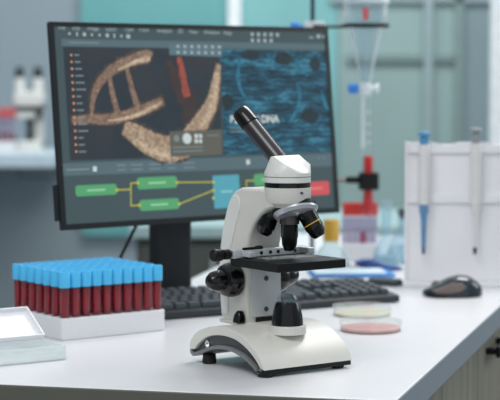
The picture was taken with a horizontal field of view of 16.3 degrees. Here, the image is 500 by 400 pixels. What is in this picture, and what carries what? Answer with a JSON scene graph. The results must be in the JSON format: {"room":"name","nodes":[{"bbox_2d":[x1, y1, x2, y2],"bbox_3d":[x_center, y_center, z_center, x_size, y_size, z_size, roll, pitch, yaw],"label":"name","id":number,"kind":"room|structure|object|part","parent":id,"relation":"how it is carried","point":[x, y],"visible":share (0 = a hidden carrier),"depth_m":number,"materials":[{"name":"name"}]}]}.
{"room":"science laboratory","nodes":[
{"label":"science laboratory","id":0,"kind":"room"},
{"bbox_2d":[0,0,136,307],"bbox_3d":[0.000,-0.854,6.531,7.000,3.000,0.150,0,4,0],"label":"wall","id":1,"kind":"structure","parent":0,"point":[29,231],"depth_m":6.51,"materials":[{"name":"grey paint"}]},
{"bbox_2d":[0,148,55,178],"bbox_3d":[-1.077,-0.131,6.236,0.828,0.090,0.500,0,4,0],"label":"countertop","id":2,"kind":"structure","parent":1,"relation":"attached to","point":[46,159],"depth_m":5.99,"materials":[{"name":"white"}]},
{"bbox_2d":[0,141,15,152],"bbox_3d":[-0.875,-0.225,6.079,0.118,0.118,0.050,0,4,0],"label":"stand","id":3,"kind":"object","parent":2,"relation":"on","point":[5,146],"visible":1,"depth_m":6.06,"materials":[{"name":"white plastic"}]},
{"bbox_2d":[0,108,3,140],"bbox_3d":[-0.862,-0.263,6.077,0.015,0.117,0.015,0,4,0],"label":"test tube","id":4,"kind":"object","parent":3,"relation":"in","point":[1,109],"visible":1,"depth_m":6.07,"materials":[{"name":"clear glass"}]},
{"bbox_2d":[5,108,9,140],"bbox_3d":[-0.842,-0.263,6.077,0.015,0.117,0.015,0,4,0],"label":"test tube","id":5,"kind":"object","parent":3,"relation":"in","point":[7,112],"visible":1,"depth_m":6.07,"materials":[{"name":"clear glass"}]},
{"bbox_2d":[11,108,14,140],"bbox_3d":[-0.823,-0.263,6.077,0.015,0.117,0.015,0,4,0],"label":"test tube","id":6,"kind":"object","parent":3,"relation":"in","point":[12,109],"visible":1,"depth_m":6.07,"materials":[{"name":"clear glass"}]},
{"bbox_2d":[13,67,46,152],"bbox_3d":[-0.770,-0.316,6.113,0.112,0.296,0.120,0,4,0],"label":"microscope","id":7,"kind":"object","parent":2,"relation":"on","point":[30,105],"visible":1,"depth_m":6.08,"materials":[{"name":"plastic"}]},
{"bbox_3d":[-0.769,-0.320,6.118,0.094,0.010,0.080,0,4,0],"label":"stage plate","id":8,"kind":"part","parent":7,"relation":"part of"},
{"bbox_3d":[-0.743,-0.265,6.154,0.035,0.118,0.035,0,4,0],"label":"arm","id":9,"kind":"part","parent":7,"relation":"part of","materials":[{"name":"metal"}]},
{"bbox_3d":[-0.733,-0.296,6.079,0.023,0.024,0.009,0,4,0],"label":"stage knob","id":10,"kind":"part","parent":7,"relation":"part of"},
{"bbox_2d":[80,0,227,235],"bbox_3d":[-0.351,-0.411,6.472,0.546,1.090,0.030,0,4,0],"label":"window","id":11,"kind":"structure","parent":1,"relation":"in","point":[182,12],"depth_m":6.44,"materials":[{"name":"teal glass"}]},
{"bbox_2d":[228,0,240,25],"bbox_3d":[-0.057,-0.291,6.461,0.047,1.323,0.050,0,4,0],"label":"trim","id":12,"kind":"structure","parent":1,"relation":"attached to","point":[234,6],"depth_m":6.41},
{"bbox_2d":[241,0,338,175],"bbox_3d":[0.147,-0.411,6.472,0.360,1.090,0.030,0,4,0],"label":"window","id":13,"kind":"structure","parent":1,"relation":"in","point":[270,13],"depth_m":6.44,"materials":[{"name":"teal glass"}]},
{"bbox_2d":[337,2,454,208],"bbox_3d":[0.547,-0.404,6.473,0.449,1.105,0.030,0,4,0],"label":"window","id":14,"kind":"structure","parent":1,"relation":"in","point":[395,118],"depth_m":6.46,"materials":[{"name":"glass"}]},
{"bbox_2d":[347,54,455,60],"bbox_3d":[0.557,-0.525,6.449,0.401,0.026,0.040,0,4,0],"label":"trim","id":15,"kind":"structure","parent":1,"relation":"attached to","point":[350,57],"depth_m":6.43,"materials":[{"name":"grey metal"}]},
{"bbox_2d":[330,0,489,1],"bbox_3d":[0.590,-0.742,6.434,0.594,0.029,0.040,0,4,0],"label":"trim","id":16,"kind":"structure","parent":1,"relation":"attached to","point":[330,0],"depth_m":6.42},
{"bbox_2d":[423,0,432,141],"bbox_3d":[0.655,-0.291,6.461,0.032,1.323,0.050,0,4,0],"label":"trim","id":17,"kind":"structure","parent":1,"relation":"attached to","point":[428,4],"depth_m":6.42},
{"bbox_2d":[454,0,463,142],"bbox_3d":[0.768,-0.291,6.466,0.030,1.325,0.040,0,4,0],"label":"trim","id":18,"kind":"structure","parent":1,"relation":"attached to","point":[459,6],"depth_m":6.43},
{"bbox_2d":[462,2,489,142],"bbox_3d":[0.886,-0.404,6.473,0.232,1.105,0.030,0,4,0],"label":"window","id":19,"kind":"structure","parent":1,"relation":"in","point":[476,15],"depth_m":6.45,"materials":[{"name":"glass"}]},
{"bbox_2d":[488,0,499,143],"bbox_3d":[0.666,-0.208,4.622,0.065,0.945,0.050,0,4,0],"label":"trim","id":20,"kind":"structure","parent":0,"point":[494,34],"depth_m":4.59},
{"bbox_3d":[0.000,0.977,2.626,7.000,0.100,8.300,0,4,0],"label":"floor","id":21,"kind":"structure","parent":0,"visible":0},
{"bbox_2d":[129,209,403,278],"bbox_3d":[0.199,0.402,5.034,1.053,0.707,0.615,0,4,0],"label":"countertop","id":22,"kind":"structure","parent":21,"relation":"on","point":[206,236],"depth_m":4.74,"materials":[{"name":"metal"}]},
{"bbox_3d":[-0.180,0.418,4.762,0.236,0.592,0.017,0,4,0],"label":"door","id":23,"kind":"part","parent":22,"relation":"part of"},
{"bbox_2d":[428,328,499,399],"bbox_3d":[0.085,0.544,2.985,0.732,0.713,1.888,1,4,16],"label":"base cabinet","id":24,"kind":"object","parent":21,"relation":"on","point":[478,378],"visible":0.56,"depth_m":2.62,"materials":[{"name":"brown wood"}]},
{"bbox_2d":[0,233,499,399],"bbox_3d":[-0.105,0.164,3.032,1.113,0.036,2.048,1,4,16],"label":"countertop","id":25,"kind":"structure","parent":24,"relation":"on","point":[436,337],"depth_m":2.23,"materials":[{"name":"laminate"}]},
{"bbox_2d":[0,306,65,365],"bbox_3d":[-0.313,0.174,2.239,0.115,0.056,0.115,-3,5,-33],"label":"box","id":26,"kind":"object","parent":25,"relation":"on","point":[18,325],"visible":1,"depth_m":2.26,"materials":[{"name":"plastic"}]},
{"bbox_3d":[-0.330,0.163,2.263,0.115,0.038,0.056,-3,5,-33],"label":"lid","id":27,"kind":"part","parent":26,"relation":"part of","materials":[{"name":"white plastic"}]},
{"bbox_2d":[0,339,65,365],"bbox_3d":[-0.299,0.194,2.218,0.115,0.019,0.062,-3,5,-33],"label":"tray","id":28,"kind":"object","parent":26,"relation":"attached to","point":[53,351],"depth_m":2.22,"materials":[{"name":"plastic"}]},
{"bbox_2d":[30,307,163,340],"bbox_3d":[-0.232,0.169,2.492,0.169,0.030,0.150,-3,5,-36],"label":"test tube rack","id":29,"kind":"object","parent":25,"relation":"on","point":[81,326],"visible":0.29,"depth_m":2.42,"materials":[{"name":"white plastic"}]},
{"bbox_2d":[12,263,23,306],"bbox_3d":[-0.331,0.122,2.498,0.016,0.062,0.016,2,5,26],"label":"test tube","id":30,"kind":"object","parent":29,"relation":"in","point":[16,266],"visible":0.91,"depth_m":2.49,"materials":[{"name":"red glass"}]},
{"bbox_2d":[20,265,30,307],"bbox_3d":[-0.318,0.123,2.480,0.016,0.062,0.016,2,5,31],"label":"test tube","id":31,"kind":"object","parent":29,"relation":"in","point":[23,268],"visible":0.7,"depth_m":2.48,"materials":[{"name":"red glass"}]},
{"bbox_2d":[27,266,38,310],"bbox_3d":[-0.305,0.125,2.462,0.016,0.062,0.016,0,4,-6],"label":"test tube","id":32,"kind":"object","parent":29,"relation":"in","point":[30,269],"visible":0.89,"depth_m":2.46,"materials":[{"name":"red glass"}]},
{"bbox_2d":[35,267,45,311],"bbox_3d":[-0.292,0.126,2.445,0.016,0.062,0.016,0,4,-3],"label":"test tube","id":33,"kind":"object","parent":29,"relation":"in","point":[39,270],"visible":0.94,"depth_m":2.44,"materials":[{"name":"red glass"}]},
{"bbox_2d":[43,269,53,313],"bbox_3d":[-0.279,0.127,2.427,0.016,0.062,0.016,3,5,38],"label":"test tube","id":34,"kind":"object","parent":29,"relation":"in","point":[46,272],"visible":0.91,"depth_m":2.42,"materials":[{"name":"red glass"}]},
{"bbox_2d":[50,270,61,315],"bbox_3d":[-0.266,0.128,2.410,0.016,0.062,0.016,2,4,24],"label":"test tube","id":35,"kind":"object","parent":29,"relation":"in","point":[54,273],"visible":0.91,"depth_m":2.40,"materials":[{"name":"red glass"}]},
{"bbox_2d":[58,272,70,316],"bbox_3d":[-0.254,0.130,2.392,0.016,0.062,0.016,-3,5,-36],"label":"test tube","id":36,"kind":"object","parent":29,"relation":"in","point":[64,283],"visible":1,"depth_m":2.39,"materials":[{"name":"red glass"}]},
{"bbox_2d":[62,269,72,314],"bbox_3d":[-0.253,0.128,2.420,0.016,0.062,0.016,-1,4,-11],"label":"test tube","id":37,"kind":"object","parent":29,"relation":"in","point":[63,270],"visible":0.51,"depth_m":2.42,"materials":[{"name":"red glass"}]},
{"bbox_2d":[69,271,80,315],"bbox_3d":[-0.240,0.129,2.402,0.016,0.062,0.016,-2,5,-31],"label":"test tube","id":38,"kind":"object","parent":29,"relation":"in","point":[75,276],"visible":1,"depth_m":2.40,"materials":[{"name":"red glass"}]},
{"bbox_2d":[72,269,82,313],"bbox_3d":[-0.239,0.127,2.429,0.016,0.062,0.016,1,4,11],"label":"test tube","id":39,"kind":"object","parent":29,"relation":"in","point":[72,269],"visible":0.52,"depth_m":2.42,"materials":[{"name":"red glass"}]},
{"bbox_2d":[80,270,91,314],"bbox_3d":[-0.227,0.128,2.412,0.016,0.062,0.016,3,5,32],"label":"test tube","id":40,"kind":"object","parent":29,"relation":"in","point":[86,281],"visible":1,"depth_m":2.41,"materials":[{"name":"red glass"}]},
{"bbox_2d":[82,268,92,312],"bbox_3d":[-0.226,0.126,2.439,0.016,0.062,0.016,3,5,35],"label":"test tube","id":41,"kind":"object","parent":29,"relation":"in","point":[82,268],"visible":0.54,"depth_m":2.44,"materials":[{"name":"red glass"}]},
{"bbox_2d":[91,269,101,314],"bbox_3d":[-0.213,0.128,2.422,0.016,0.062,0.016,-1,4,-12],"label":"test tube","id":42,"kind":"object","parent":29,"relation":"in","point":[96,274],"visible":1,"depth_m":2.42,"materials":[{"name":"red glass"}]},
{"bbox_2d":[93,267,102,311],"bbox_3d":[-0.212,0.126,2.449,0.016,0.062,0.016,1,4,18],"label":"test tube","id":43,"kind":"object","parent":29,"relation":"in","point":[93,267],"visible":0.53,"depth_m":2.45,"materials":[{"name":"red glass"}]},
{"bbox_2d":[101,268,111,313],"bbox_3d":[-0.200,0.127,2.432,0.016,0.062,0.016,2,4,22],"label":"test tube","id":44,"kind":"object","parent":29,"relation":"in","point":[106,272],"visible":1,"depth_m":2.43,"materials":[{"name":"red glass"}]},
{"bbox_2d":[103,266,113,310],"bbox_3d":[-0.199,0.125,2.459,0.016,0.062,0.016,3,5,34],"label":"test tube","id":45,"kind":"object","parent":29,"relation":"in","point":[110,267],"visible":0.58,"depth_m":2.46,"materials":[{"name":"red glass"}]},
{"bbox_2d":[111,268,121,312],"bbox_3d":[-0.186,0.126,2.441,0.016,0.062,0.016,0,4,-4],"label":"test tube","id":46,"kind":"object","parent":29,"relation":"in","point":[116,272],"visible":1,"depth_m":2.44,"materials":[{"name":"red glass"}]},
{"bbox_2d":[113,265,123,309],"bbox_3d":[-0.185,0.124,2.469,0.016,0.062,0.016,0,4,-6],"label":"test tube","id":47,"kind":"object","parent":29,"relation":"in","point":[117,266],"visible":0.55,"depth_m":2.47,"materials":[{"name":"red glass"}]},
{"bbox_2d":[121,267,132,311],"bbox_3d":[-0.173,0.125,2.451,0.016,0.062,0.016,-3,5,-38],"label":"test tube","id":48,"kind":"object","parent":29,"relation":"in","point":[127,275],"visible":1,"depth_m":2.45,"materials":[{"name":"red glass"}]},
{"bbox_2d":[123,265,133,308],"bbox_3d":[-0.172,0.123,2.479,0.016,0.062,0.016,-1,4,-7],"label":"test tube","id":49,"kind":"object","parent":29,"relation":"in","point":[123,265],"visible":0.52,"depth_m":2.48,"materials":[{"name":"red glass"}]},
{"bbox_2d":[132,266,142,310],"bbox_3d":[-0.159,0.125,2.461,0.016,0.062,0.016,1,4,20],"label":"test tube","id":50,"kind":"object","parent":29,"relation":"in","point":[137,271],"visible":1,"depth_m":2.46,"materials":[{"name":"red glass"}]},
{"bbox_2d":[133,264,143,307],"bbox_3d":[-0.159,0.123,2.488,0.016,0.062,0.016,2,4,20],"label":"test tube","id":51,"kind":"object","parent":29,"relation":"in","point":[133,264],"visible":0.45,"depth_m":2.49,"materials":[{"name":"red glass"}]},
{"bbox_2d":[142,265,152,309],"bbox_3d":[-0.146,0.124,2.471,0.016,0.062,0.016,1,4,13],"label":"test tube","id":52,"kind":"object","parent":29,"relation":"in","point":[147,269],"visible":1,"depth_m":2.47,"materials":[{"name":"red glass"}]},
{"bbox_2d":[144,263,153,306],"bbox_3d":[-0.145,0.122,2.498,0.016,0.062,0.016,-2,5,-32],"label":"test tube","id":53,"kind":"object","parent":29,"relation":"in","point":[144,263],"visible":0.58,"depth_m":2.50,"materials":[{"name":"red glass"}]},
{"bbox_2d":[151,265,161,308],"bbox_3d":[-0.132,0.123,2.481,0.016,0.062,0.016,3,5,33],"label":"test tube","id":54,"kind":"object","parent":29,"relation":"in","point":[157,269],"visible":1,"depth_m":2.48,"materials":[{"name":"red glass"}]},
{"bbox_2d":[47,22,339,288],"bbox_3d":[-0.113,-0.054,2.754,0.539,0.439,0.158,-3,5,-38],"label":"computer monitor","id":55,"kind":"object","parent":25,"relation":"on","point":[146,131],"visible":0.9,"depth_m":2.68,"materials":[{"name":"black plastic"}]},
{"bbox_3d":[-0.155,-0.146,2.638,0.287,0.166,0.017,-3,5,-38],"label":"dna panel","id":56,"kind":"part","parent":55,"relation":"part of","materials":[{"name":"black glass"}]},
{"bbox_3d":[0.044,-0.157,2.796,0.229,0.164,0.017,-3,5,-38],"label":"micrograph panel","id":57,"kind":"part","parent":55,"relation":"part of","materials":[{"name":"blue glass"}]},
{"bbox_2d":[190,106,351,377],"bbox_3d":[0.020,0.045,2.168,0.159,0.323,0.167,-3,5,-36],"label":"microscope","id":58,"kind":"object","parent":25,"relation":"on","point":[271,333],"visible":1,"depth_m":2.15,"materials":[{"name":"white metal"}]},
{"bbox_2d":[205,340,210,346],"bbox_3d":[-0.052,0.180,2.186,0.003,0.009,0.009,-3,5,-36],"label":"power socket","id":59,"kind":"object","parent":58,"relation":"attached to","point":[207,343],"depth_m":2.18,"materials":[{"name":"silver metal"}]},
{"bbox_3d":[-0.044,0.101,2.176,0.022,0.027,0.027,-3,5,-36],"label":"fine focus knob","id":60,"kind":"part","parent":58,"relation":"part of","materials":[{"name":"black plastic"}]},
{"bbox_3d":[-0.030,0.067,2.137,0.039,0.016,0.016,-3,5,-36],"label":"stage drive knob","id":61,"kind":"part","parent":58,"relation":"part of","materials":[{"name":"black plastic"}]},
{"bbox_3d":[-0.025,0.068,2.202,0.002,0.152,0.044,-3,5,-36],"label":"trim","id":62,"kind":"part","parent":58,"relation":"part of","materials":[{"name":"white plastic"}]},
{"bbox_3d":[-0.027,0.100,2.189,0.022,0.044,0.044,-3,5,-36],"label":"coarse focus knob","id":63,"kind":"part","parent":58,"relation":"part of","materials":[{"name":"black plastic"}]},
{"bbox_3d":[0.015,0.070,2.193,0.053,0.176,0.112,-3,5,-36],"label":"arm","id":64,"kind":"part","parent":58,"relation":"part of","materials":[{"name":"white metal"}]},
{"bbox_3d":[0.020,0.112,2.195,0.045,0.067,0.003,-3,5,-36],"label":"plate","id":65,"kind":"part","parent":58,"relation":"part of","materials":[{"name":"grey metal"}]},
{"bbox_3d":[0.034,0.097,2.233,0.022,0.044,0.044,-3,5,-36],"label":"coarse focus knob","id":66,"kind":"part","parent":58,"relation":"part of","materials":[{"name":"black plastic"}]},
{"bbox_3d":[0.051,0.096,2.245,0.022,0.027,0.027,-3,5,-36],"label":"fine focus knob","id":67,"kind":"part","parent":58,"relation":"part of","materials":[{"name":"black plastic"}]},
{"bbox_2d":[152,277,399,318],"bbox_3d":[0.020,0.149,2.738,0.430,0.032,0.128,-2,5,-29],"label":"keyboard","id":68,"kind":"object","parent":25,"relation":"on","point":[191,301],"visible":0.67,"depth_m":2.72,"materials":[{"name":"black plastic"}]},
{"bbox_2d":[315,219,349,260],"bbox_3d":[0.151,0.083,3.252,0.073,0.094,0.073,0,4,0],"label":"bottle","id":69,"kind":"object","parent":25,"relation":"on","point":[331,226],"visible":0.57,"depth_m":3.24,"materials":[{"name":"clear glass"}]},
{"bbox_2d":[291,0,389,256],"bbox_3d":[0.171,-0.173,3.359,0.186,0.590,0.156,0,4,0],"label":"stand","id":70,"kind":"object","parent":25,"relation":"on","point":[366,181],"visible":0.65,"depth_m":3.32,"materials":[{"name":"metal"}]},
{"bbox_3d":[0.090,-0.330,3.327,0.025,0.020,0.020,0,4,0],"label":"knob","id":71,"kind":"part","parent":70,"relation":"part of","materials":[{"name":"blue plastic"}]},
{"bbox_3d":[0.119,-0.175,3.338,0.008,0.582,0.008,0,4,0],"label":"rod","id":72,"kind":"part","parent":70,"relation":"part of","materials":[{"name":"silver metal"}]},
{"bbox_3d":[0.153,-0.038,3.336,0.068,0.008,0.008,0,4,0],"label":"clamp rod","id":73,"kind":"part","parent":70,"relation":"part of","materials":[{"name":"metal"}]},
{"bbox_2d":[342,0,388,147],"bbox_3d":[0.219,-0.281,3.318,0.090,0.365,0.090,0,4,0],"label":"funnel","id":74,"kind":"object","parent":70,"relation":"hanging from","point":[365,88],"visible":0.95,"depth_m":3.31,"materials":[{"name":"clear glass"}]},
{"bbox_3d":[0.196,-0.212,3.323,0.019,0.020,0.020,0,4,0],"label":"tap handle","id":75,"kind":"part","parent":74,"relation":"part of","materials":[{"name":"blue plastic"}]},
{"bbox_3d":[0.215,-0.148,3.328,0.007,0.099,0.007,0,4,0],"label":"stem","id":76,"kind":"part","parent":74,"relation":"part of","materials":[{"name":"clear glass"}]},
{"bbox_2d":[343,3,387,82],"bbox_3d":[0.219,-0.328,3.315,0.087,0.217,0.087,0,4,0],"label":"bowl","id":77,"kind":"object","parent":74,"relation":"on","point":[365,10],"depth_m":3.31,"materials":[{"name":"clear glass"}]},
{"bbox_2d":[363,112,372,215],"bbox_3d":[0.225,-0.081,3.333,0.026,0.226,0.026,0,4,0],"label":"tube","id":78,"kind":"object","parent":70,"relation":"attached to","point":[368,160],"visible":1,"depth_m":3.33,"materials":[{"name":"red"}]},
{"bbox_2d":[308,265,395,277],"bbox_3d":[0.184,0.130,3.179,0.150,0.012,0.100,0,4,-4],"label":"clipboard","id":79,"kind":"object","parent":25,"relation":"on","point":[350,271],"visible":0.8,"depth_m":3.15,"materials":[{"name":"plastic"}]},
{"bbox_2d":[342,243,378,260],"bbox_3d":[0.216,0.076,3.434,0.070,0.082,0.045,0,4,0],"label":"stand","id":80,"kind":"object","parent":25,"relation":"on","point":[355,251],"visible":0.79,"depth_m":3.41,"materials":[{"name":"white plastic"}]},
{"bbox_2d":[342,202,348,242],"bbox_3d":[0.187,0.045,3.432,0.012,0.080,0.012,0,4,0],"label":"test tube","id":81,"kind":"object","parent":80,"relation":"in","point":[345,210],"visible":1,"depth_m":3.43,"materials":[{"name":"clear glass"}]},
{"bbox_2d":[349,202,353,242],"bbox_3d":[0.199,0.045,3.432,0.012,0.080,0.012,0,4,0],"label":"test tube","id":82,"kind":"object","parent":80,"relation":"in","point":[351,204],"visible":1,"depth_m":3.43,"materials":[{"name":"clear glass"}]},
{"bbox_2d":[354,202,359,242],"bbox_3d":[0.210,0.045,3.432,0.012,0.080,0.012,0,4,0],"label":"test tube","id":83,"kind":"object","parent":80,"relation":"in","point":[357,204],"visible":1,"depth_m":3.43,"materials":[{"name":"clear glass"}]},
{"bbox_2d":[360,202,365,242],"bbox_3d":[0.222,0.045,3.432,0.012,0.080,0.012,0,4,0],"label":"test tube","id":84,"kind":"object","parent":80,"relation":"in","point":[361,204],"visible":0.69,"depth_m":3.43,"materials":[{"name":"clear glass"}]},
{"bbox_2d":[367,214,371,242],"bbox_3d":[0.233,0.045,3.432,0.012,0.080,0.012,0,4,0],"label":"test tube","id":85,"kind":"object","parent":80,"relation":"in","point":[368,233],"visible":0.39,"depth_m":3.43,"materials":[{"name":"clear glass"}]},
{"bbox_2d":[372,202,377,242],"bbox_3d":[0.244,0.045,3.432,0.012,0.080,0.012,0,4,0],"label":"test tube","id":86,"kind":"object","parent":80,"relation":"in","point":[375,205],"visible":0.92,"depth_m":3.43,"materials":[{"name":"clear glass"}]},
{"bbox_2d":[334,308,389,317],"bbox_3d":[0.169,0.166,2.642,0.090,0.015,0.090,0,4,0],"label":"petri dish","id":87,"kind":"object","parent":25,"relation":"on","point":[348,312],"visible":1,"depth_m":2.63,"materials":[{"name":"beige glass"}]},
{"bbox_2d":[341,323,399,333],"bbox_3d":[0.171,0.177,2.483,0.090,0.015,0.090,0,4,0],"label":"petri dish","id":88,"kind":"object","parent":25,"relation":"on","point":[367,328],"visible":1,"depth_m":2.47,"materials":[{"name":"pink glass"}]},
{"bbox_2d":[355,259,402,269],"bbox_3d":[0.238,0.119,3.250,0.090,0.020,0.034,1,4,12],"label":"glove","id":89,"kind":"object","parent":25,"relation":"on","point":[363,263],"visible":0.94,"depth_m":3.25,"materials":[{"name":"blue rubber"}]},
{"bbox_2d":[368,277,401,286],"bbox_3d":[0.233,0.141,3.019,0.056,0.012,0.030,2,5,28],"label":"pen","id":90,"kind":"object","parent":25,"relation":"on","point":[393,282],"visible":0.9,"depth_m":3.00,"materials":[{"name":"black plastic"}]},
{"bbox_2d":[372,200,399,265],"bbox_3d":[0.258,0.063,3.320,0.053,0.126,0.053,0,4,0],"label":"flask","id":91,"kind":"object","parent":25,"relation":"on","point":[380,200],"visible":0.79,"depth_m":3.32,"materials":[{"name":"clear glass"}]},
{"bbox_2d":[384,208,404,262],"bbox_3d":[0.303,0.069,3.393,0.085,0.103,0.085,0,4,0],"label":"flask","id":92,"kind":"object","parent":25,"relation":"on","point":[400,214],"visible":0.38,"depth_m":3.38,"materials":[{"name":"clear glass"}]},
{"bbox_2d":[402,142,499,286],"bbox_3d":[0.371,0.024,3.011,0.218,0.247,0.057,0,4,0],"label":"stand","id":93,"kind":"object","parent":25,"relation":"on","point":[449,232],"visible":0.91,"depth_m":3.01,"materials":[{"name":"white plastic"}]},
{"bbox_3d":[0.269,0.020,3.007,0.005,0.239,0.014,0,4,0],"label":"panel","id":94,"kind":"part","parent":93,"relation":"part of","materials":[{"name":"white plastic"}]},
{"bbox_2d":[418,132,430,253],"bbox_3d":[0.296,-0.012,2.983,0.022,0.209,0.028,0,4,0],"label":"micropipette","id":95,"kind":"object","parent":93,"relation":"on","point":[424,146],"visible":1,"depth_m":2.97,"materials":[{"name":"white plastic"}]},
{"bbox_3d":[0.371,0.143,3.019,0.218,0.008,0.057,0,4,0],"label":"plate","id":96,"kind":"part","parent":93,"relation":"part of","materials":[{"name":"white plastic"}]},
{"bbox_2d":[408,193,499,201],"bbox_3d":[0.371,-0.004,3.000,0.199,0.016,0.008,0,4,0],"label":"shelf","id":97,"kind":"object","parent":93,"relation":"attached to","point":[412,197],"depth_m":3.00,"materials":[{"name":"white plastic"}]},
{"bbox_2d":[408,142,499,152],"bbox_3d":[0.371,-0.090,2.994,0.199,0.018,0.008,0,4,0],"label":"shelf","id":98,"kind":"object","parent":93,"relation":"attached to","point":[459,147],"depth_m":2.99,"materials":[{"name":"white plastic"}]},
{"bbox_2d":[470,128,481,253],"bbox_3d":[0.384,-0.015,2.983,0.022,0.216,0.028,0,4,0],"label":"micropipette","id":99,"kind":"object","parent":93,"relation":"on","point":[475,145],"visible":1,"depth_m":2.97,"materials":[{"name":"white plastic"}]},
{"bbox_2d":[422,274,481,297],"bbox_3d":[0.331,0.140,2.869,0.098,0.035,0.061,0,4,-4],"label":"computer mouse","id":100,"kind":"object","parent":25,"relation":"on","point":[455,286],"visible":1,"depth_m":2.85,"materials":[{"name":"grey plastic"}]},
{"bbox_3d":[0.201,0.558,2.178,0.017,0.618,0.315,1,4,16],"label":"panel","id":101,"kind":"part","parent":24,"relation":"part of","materials":[{"name":"brown wood"}]},
{"bbox_3d":[0.289,0.537,2.484,0.017,0.618,0.312,1,4,16],"label":"panel","id":102,"kind":"part","parent":24,"relation":"part of","materials":[{"name":"brown wood"}]},
{"bbox_3d":[0.388,0.512,2.829,0.017,0.618,0.396,1,4,16],"label":"door","id":103,"kind":"part","parent":24,"relation":"part of","materials":[{"name":"brown wood"}]},
{"bbox_3d":[0.390,0.229,2.743,0.024,0.018,0.128,1,4,16],"label":"handle","id":104,"kind":"part","parent":24,"relation":"part of","materials":[{"name":"black metal"}]}
]}

